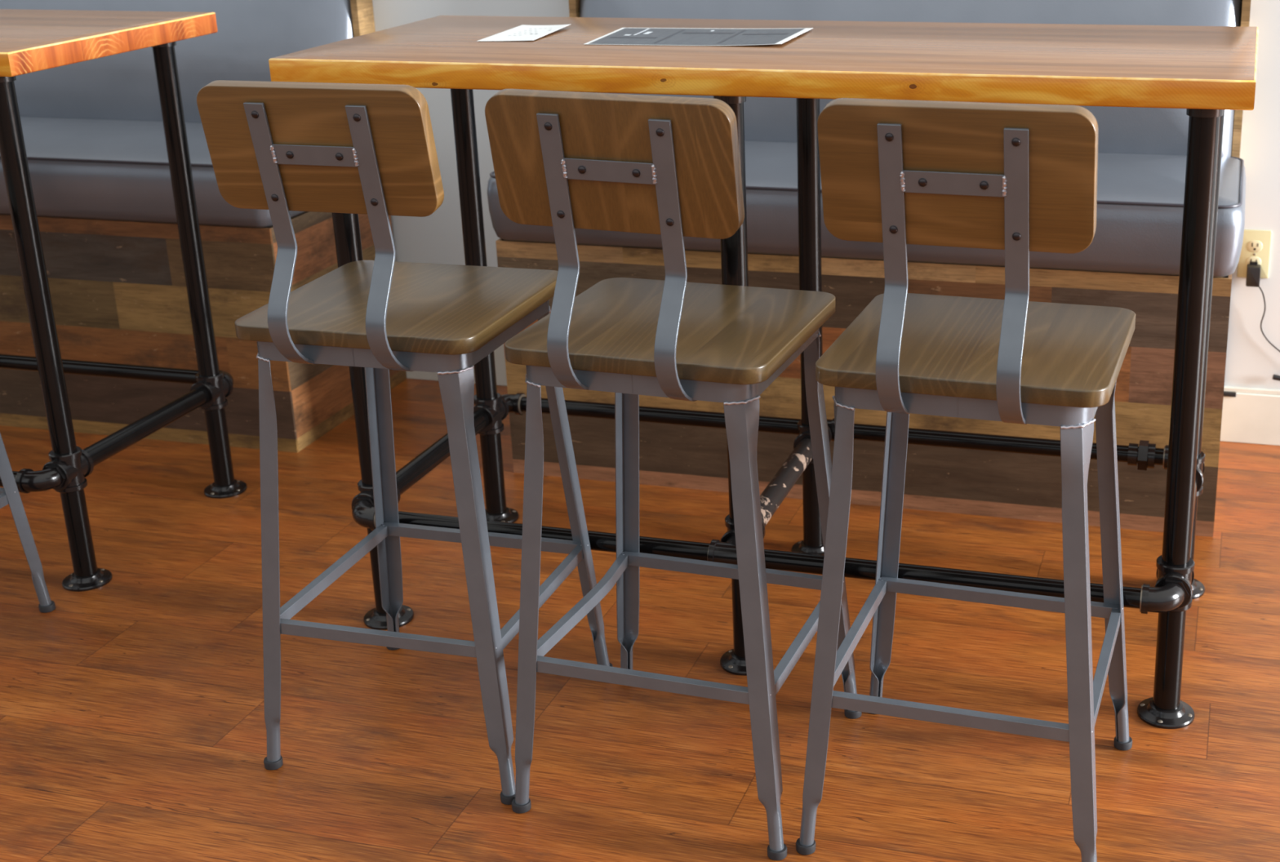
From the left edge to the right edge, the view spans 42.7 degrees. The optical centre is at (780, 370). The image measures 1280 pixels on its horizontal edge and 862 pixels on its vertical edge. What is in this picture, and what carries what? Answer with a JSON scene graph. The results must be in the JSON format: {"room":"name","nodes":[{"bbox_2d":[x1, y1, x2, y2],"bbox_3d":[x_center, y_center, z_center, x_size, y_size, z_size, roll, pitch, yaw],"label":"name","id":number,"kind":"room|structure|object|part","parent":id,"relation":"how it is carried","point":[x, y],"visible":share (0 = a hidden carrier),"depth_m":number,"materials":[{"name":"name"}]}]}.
{"room":"cafe","nodes":[
{"label":"cafe","id":0,"kind":"room"},
{"bbox_2d":[0,378,1279,861],"bbox_3d":[-0.727,1.634,-0.098,16.000,0.060,9.575,4,20,15],"label":"floor","id":1,"kind":"structure","parent":0,"point":[133,727],"depth_m":2.86,"materials":[{"name":"brown wood"}]},
{"bbox_2d":[0,433,55,613],"bbox_3d":[-1.736,-0.003,2.917,0.454,1.131,0.467,4,20,15],"label":"bar stool","id":2,"kind":"object","parent":1,"relation":"on","point":[9,494],"visible":1,"depth_m":3.17,"materials":[{"name":"grey paint"}]},
{"bbox_2d":[0,8,247,591],"bbox_3d":[-2.102,-0.213,3.618,1.628,1.089,0.704,4,20,15],"label":"bar table","id":3,"kind":"object","parent":1,"relation":"on","point":[31,41],"visible":1,"depth_m":3.34,"materials":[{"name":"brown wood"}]},
{"bbox_3d":[-2.165,0.171,3.410,1.383,0.034,0.034,4,20,15],"label":"footrest rail","id":4,"kind":"part","parent":3,"relation":"part of","materials":[{"name":"black metal"}]},
{"bbox_3d":[-1.444,-0.059,3.192,0.045,1.035,0.045,4,20,15],"label":"leg","id":5,"kind":"part","parent":3,"relation":"part of","materials":[{"name":"black metal"}]},
{"bbox_3d":[-1.992,-0.029,3.986,1.383,0.034,0.034,4,20,15],"label":"footrest rail","id":6,"kind":"part","parent":3,"relation":"part of","materials":[{"name":"black metal"}]},
{"bbox_3d":[-1.310,-0.213,3.638,0.045,1.035,0.045,4,20,15],"label":"leg","id":7,"kind":"part","parent":3,"relation":"part of","materials":[{"name":"black metal"}]},
{"bbox_2d":[0,0,406,453],"bbox_3d":[-1.983,-0.522,4.314,1.795,1.220,0.608,4,20,15],"label":"seat","id":8,"kind":"object","parent":1,"relation":"on","point":[93,130],"visible":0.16,"depth_m":4.06,"materials":[{"name":"grey wood"}]},
{"bbox_2d":[0,116,306,227],"bbox_3d":[-1.996,-0.553,4.257,1.795,0.178,0.517,4,20,15],"label":"seat cushion","id":9,"kind":"object","parent":8,"relation":"on","point":[85,171],"depth_m":3.93,"materials":[{"name":"grey leather"}]},
{"bbox_2d":[0,0,354,122],"bbox_3d":[-1.931,-0.902,4.404,1.722,0.480,0.154,4,20,15],"label":"cushion","id":10,"kind":"object","parent":8,"relation":"on","point":[250,33],"depth_m":4.27,"materials":[{"name":"grey leather"}]},
{"bbox_3d":[-1.918,-0.874,4.463,1.761,0.651,0.080,4,20,15],"label":"panel","id":11,"kind":"part","parent":8,"relation":"part of","materials":[{"name":"brown wood"}]},
{"bbox_2d":[196,80,613,804],"bbox_3d":[-0.593,0.070,2.632,0.454,1.131,0.467,4,19,15],"label":"bar stool","id":12,"kind":"object","parent":1,"relation":"on","point":[280,148],"visible":0.96,"depth_m":2.45,"materials":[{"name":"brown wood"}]},
{"bbox_3d":[-0.816,0.311,2.581,0.081,0.694,0.056,-12,21,-28],"label":"leg","id":13,"kind":"part","parent":12,"relation":"part of","materials":[{"name":"grey paint"}]},
{"bbox_3d":[-0.652,-0.314,2.304,0.350,0.189,0.058,4,19,15],"label":"backrest","id":14,"kind":"part","parent":12,"relation":"part of","materials":[{"name":"brown wood"}]},
{"bbox_3d":[-0.716,0.190,2.929,0.056,0.694,0.081,-12,21,-28],"label":"leg","id":15,"kind":"part","parent":12,"relation":"part of","materials":[{"name":"grey paint"}]},
{"bbox_3d":[-0.594,-0.106,2.582,0.399,0.024,0.390,4,19,15],"label":"seat","id":16,"kind":"part","parent":12,"relation":"part of","materials":[{"name":"brown wood"}]},
{"bbox_3d":[-0.593,-0.079,2.591,0.356,0.033,0.365,4,19,15],"label":"seat frame","id":17,"kind":"part","parent":12,"relation":"part of","materials":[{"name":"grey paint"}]},
{"bbox_3d":[-0.456,0.336,2.487,0.056,0.694,0.081,-12,21,-28],"label":"leg","id":18,"kind":"part","parent":12,"relation":"part of","materials":[{"name":"grey paint"}]},
{"bbox_3d":[-0.356,0.215,2.834,0.081,0.694,0.056,-12,21,-28],"label":"leg","id":19,"kind":"part","parent":12,"relation":"part of","materials":[{"name":"grey paint"}]},
{"bbox_2d":[484,88,862,860],"bbox_3d":[-0.155,0.109,2.489,0.454,1.133,0.467,5,20,18],"label":"bar stool","id":20,"kind":"object","parent":1,"relation":"on","point":[668,166],"visible":0.91,"depth_m":2.30,"materials":[{"name":"brown wood"}]},
{"bbox_3d":[-0.385,0.347,2.449,0.081,0.694,0.056,-10,21,-25],"label":"leg","id":21,"kind":"part","parent":20,"relation":"part of","materials":[{"name":"grey paint"}]},
{"bbox_3d":[-0.222,-0.275,2.162,0.352,0.193,0.058,5,20,18],"label":"backrest","id":22,"kind":"part","parent":20,"relation":"part of","materials":[{"name":"brown wood"}]},
{"bbox_3d":[-0.266,0.228,2.792,0.056,0.694,0.081,-10,21,-25],"label":"leg","id":23,"kind":"part","parent":20,"relation":"part of","materials":[{"name":"grey paint"}]},
{"bbox_3d":[-0.156,-0.066,2.439,0.399,0.024,0.390,5,20,18],"label":"seat","id":24,"kind":"part","parent":20,"relation":"part of","materials":[{"name":"brown wood"}]},
{"bbox_3d":[-0.155,-0.039,2.447,0.356,0.033,0.365,5,20,18],"label":"seat frame","id":25,"kind":"part","parent":20,"relation":"part of","materials":[{"name":"grey paint"}]},
{"bbox_3d":[-0.030,0.378,2.337,0.056,0.694,0.081,-10,21,-25],"label":"leg","id":26,"kind":"part","parent":20,"relation":"part of","materials":[{"name":"grey paint"}]},
{"bbox_3d":[0.088,0.259,2.679,0.081,0.694,0.056,-10,21,-25],"label":"leg","id":27,"kind":"part","parent":20,"relation":"part of","materials":[{"name":"grey paint"}]},
{"bbox_2d":[268,15,1258,728],"bbox_3d":[-0.006,-0.059,3.041,1.649,1.089,0.704,4,20,15],"label":"bar table","id":28,"kind":"object","parent":1,"relation":"on","point":[1205,71],"visible":0.77,"depth_m":2.77,"materials":[{"name":"brown wood"}]},
{"bbox_3d":[-0.776,-0.010,3.009,0.045,1.035,0.045,4,20,15],"label":"leg","id":29,"kind":"part","parent":28,"relation":"part of","materials":[{"name":"black metal"}]},
{"bbox_3d":[-0.642,-0.164,3.454,0.045,1.035,0.045,4,20,15],"label":"leg","id":30,"kind":"part","parent":28,"relation":"part of","materials":[{"name":"black metal"}]},
{"bbox_2d":[478,24,569,40],"bbox_3d":[-0.477,-0.637,3.067,0.109,0.005,0.222,4,20,15],"label":"paper note","id":31,"kind":"object","parent":28,"relation":"on","point":[522,33],"visible":1,"depth_m":3.06,"materials":[{"name":"white paper"}]},
{"bbox_2d":[584,27,813,45],"bbox_3d":[-0.148,-0.613,2.978,0.375,0.005,0.240,3,19,12],"label":"menu sheet","id":32,"kind":"object","parent":28,"relation":"on","point":[623,36],"visible":1,"depth_m":2.97,"materials":[{"name":"black paper"}]},
{"bbox_2d":[624,28,714,35],"bbox_3d":[-0.206,-0.631,3.038,0.149,0.001,0.103,4,20,15],"label":"print","id":33,"kind":"object","parent":32,"relation":"on","point":[634,32],"depth_m":3.04,"materials":[{"name":"white paper"}]},
{"bbox_3d":[-0.073,0.042,2.815,0.045,1.035,0.045,4,20,15],"label":"leg","id":34,"kind":"part","parent":28,"relation":"part of","materials":[{"name":"black metal"}]},
{"bbox_3d":[-0.077,0.324,2.836,1.394,0.034,0.034,4,20,15],"label":"footrest rail","id":35,"kind":"part","parent":28,"relation":"part of","materials":[{"name":"black metal"}]},
{"bbox_3d":[0.061,-0.113,3.261,0.045,1.035,0.045,4,20,15],"label":"leg","id":36,"kind":"part","parent":28,"relation":"part of","materials":[{"name":"black metal"}]},
{"bbox_3d":[0.096,0.124,3.412,1.394,0.034,0.034,4,20,15],"label":"footrest rail","id":37,"kind":"part","parent":28,"relation":"part of","materials":[{"name":"black metal"}]},
{"bbox_3d":[0.650,0.095,2.617,0.045,1.035,0.045,4,20,15],"label":"leg","id":38,"kind":"part","parent":28,"relation":"part of","materials":[{"name":"black metal"}]},
{"bbox_3d":[0.784,-0.060,3.062,0.045,1.035,0.045,4,20,15],"label":"leg","id":39,"kind":"part","parent":28,"relation":"part of","materials":[{"name":"black metal"}]},
{"bbox_2d":[487,0,1250,537],"bbox_3d":[0.205,-0.366,3.726,1.650,1.220,0.608,4,20,15],"label":"seat","id":40,"kind":"object","parent":1,"relation":"on","point":[1131,261],"visible":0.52,"depth_m":3.56,"materials":[{"name":"grey wood"}]},
{"bbox_2d":[487,141,1245,277],"bbox_3d":[0.192,-0.398,3.669,1.650,0.178,0.517,4,20,15],"label":"seat cushion","id":41,"kind":"object","parent":40,"relation":"on","point":[1140,184],"depth_m":3.44,"materials":[{"name":"grey leather"}]},
{"bbox_3d":[0.270,-0.719,3.875,1.616,0.651,0.080,4,20,15],"label":"panel","id":42,"kind":"part","parent":40,"relation":"part of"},
{"bbox_2d":[579,0,1241,157],"bbox_3d":[0.257,-0.747,3.817,1.577,0.480,0.154,4,20,15],"label":"cushion","id":43,"kind":"object","parent":40,"relation":"on","point":[1121,130],"depth_m":3.70,"materials":[{"name":"grey leather"}]},
{"bbox_2d":[795,97,1135,861],"bbox_3d":[0.289,0.140,2.376,0.454,1.131,0.467,5,20,17],"label":"bar stool","id":44,"kind":"object","parent":1,"relation":"on","point":[1019,180],"visible":1,"depth_m":2.18,"materials":[{"name":"brown wood"}]},
{"bbox_3d":[0.060,0.377,2.334,0.081,0.694,0.056,-11,21,-26],"label":"leg","id":45,"kind":"part","parent":44,"relation":"part of","materials":[{"name":"grey paint"}]},
{"bbox_3d":[0.175,0.258,2.677,0.056,0.694,0.081,-11,21,-26],"label":"leg","id":46,"kind":"part","parent":44,"relation":"part of","materials":[{"name":"grey paint"}]},
{"bbox_3d":[0.221,-0.245,2.049,0.350,0.189,0.058,5,20,17],"label":"backrest","id":47,"kind":"part","parent":44,"relation":"part of","materials":[{"name":"brown wood"}]},
{"bbox_3d":[0.288,-0.009,2.334,0.356,0.033,0.365,5,20,17],"label":"seat frame","id":48,"kind":"part","parent":44,"relation":"part of","materials":[{"name":"grey paint"}]},
{"bbox_3d":[0.288,-0.036,2.325,0.399,0.024,0.390,5,20,17],"label":"seat","id":49,"kind":"part","parent":44,"relation":"part of","materials":[{"name":"brown wood"}]},
{"bbox_3d":[0.416,0.407,2.225,0.056,0.694,0.081,-11,21,-26],"label":"leg","id":50,"kind":"part","parent":44,"relation":"part of","materials":[{"name":"grey paint"}]},
{"bbox_3d":[0.531,0.287,2.569,0.081,0.694,0.056,-11,21,-26],"label":"leg","id":51,"kind":"part","parent":44,"relation":"part of","materials":[{"name":"grey paint"}]},
{"bbox_2d":[372,0,1279,389],"bbox_3d":[-0.341,-1.297,3.963,10.200,2.950,0.122,4,20,15],"label":"wall","id":52,"kind":"structure","parent":0,"point":[1251,361],"depth_m":3.93,"materials":[{"name":"white paint"}]},
{"bbox_2d":[406,343,1279,445],"bbox_3d":[-0.332,0.006,4.340,10.200,0.140,0.014,4,20,15],"label":"baseboard","id":53,"kind":"structure","parent":52,"relation":"attached to","point":[1252,416],"depth_m":3.94,"materials":[{"name":"white paint"}]},
{"bbox_2d":[1223,391,1235,396],"bbox_3d":[1.082,0.058,3.936,0.041,0.010,0.008,4,20,15],"label":"clip","id":54,"kind":"object","parent":52,"relation":"attached to","point":[1225,393],"visible":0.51,"depth_m":3.93,"materials":[{"name":"black plastic"}]},
{"bbox_2d":[1236,229,1271,278],"bbox_3d":[1.114,-0.273,3.822,0.071,0.115,0.008,4,20,15],"label":"wall outlet","id":55,"kind":"object","parent":52,"relation":"attached to","point":[1256,244],"visible":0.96,"depth_m":3.82,"materials":[{"name":"beige plastic"}]},
{"bbox_2d":[1246,256,1261,265],"bbox_3d":[1.114,-0.254,3.827,0.034,0.028,0.004,4,20,15],"label":"socket","id":56,"kind":"object","parent":55,"relation":"attached to","point":[1256,259],"depth_m":3.82,"materials":[{"name":"beige plastic"}]},
{"bbox_2d":[1247,240,1262,252],"bbox_3d":[1.113,-0.291,3.814,0.034,0.028,0.004,4,20,15],"label":"socket","id":57,"kind":"object","parent":55,"relation":"attached to","point":[1253,246],"depth_m":3.81,"materials":[{"name":"beige plastic"}]},
{"bbox_2d":[1245,261,1279,381],"bbox_3d":[1.199,-0.094,3.837,0.209,0.318,0.035,4,20,15],"label":"charger","id":58,"kind":"object","parent":55,"relation":"attached to","point":[1253,269],"visible":1,"depth_m":3.81,"materials":[{"name":"black plastic"}]},
{"bbox_3d":[1.213,-0.071,3.846,0.184,0.269,0.022,4,20,15],"label":"cord","id":59,"kind":"part","parent":58,"relation":"part of","materials":[{"name":"black plastic"}]}
]}

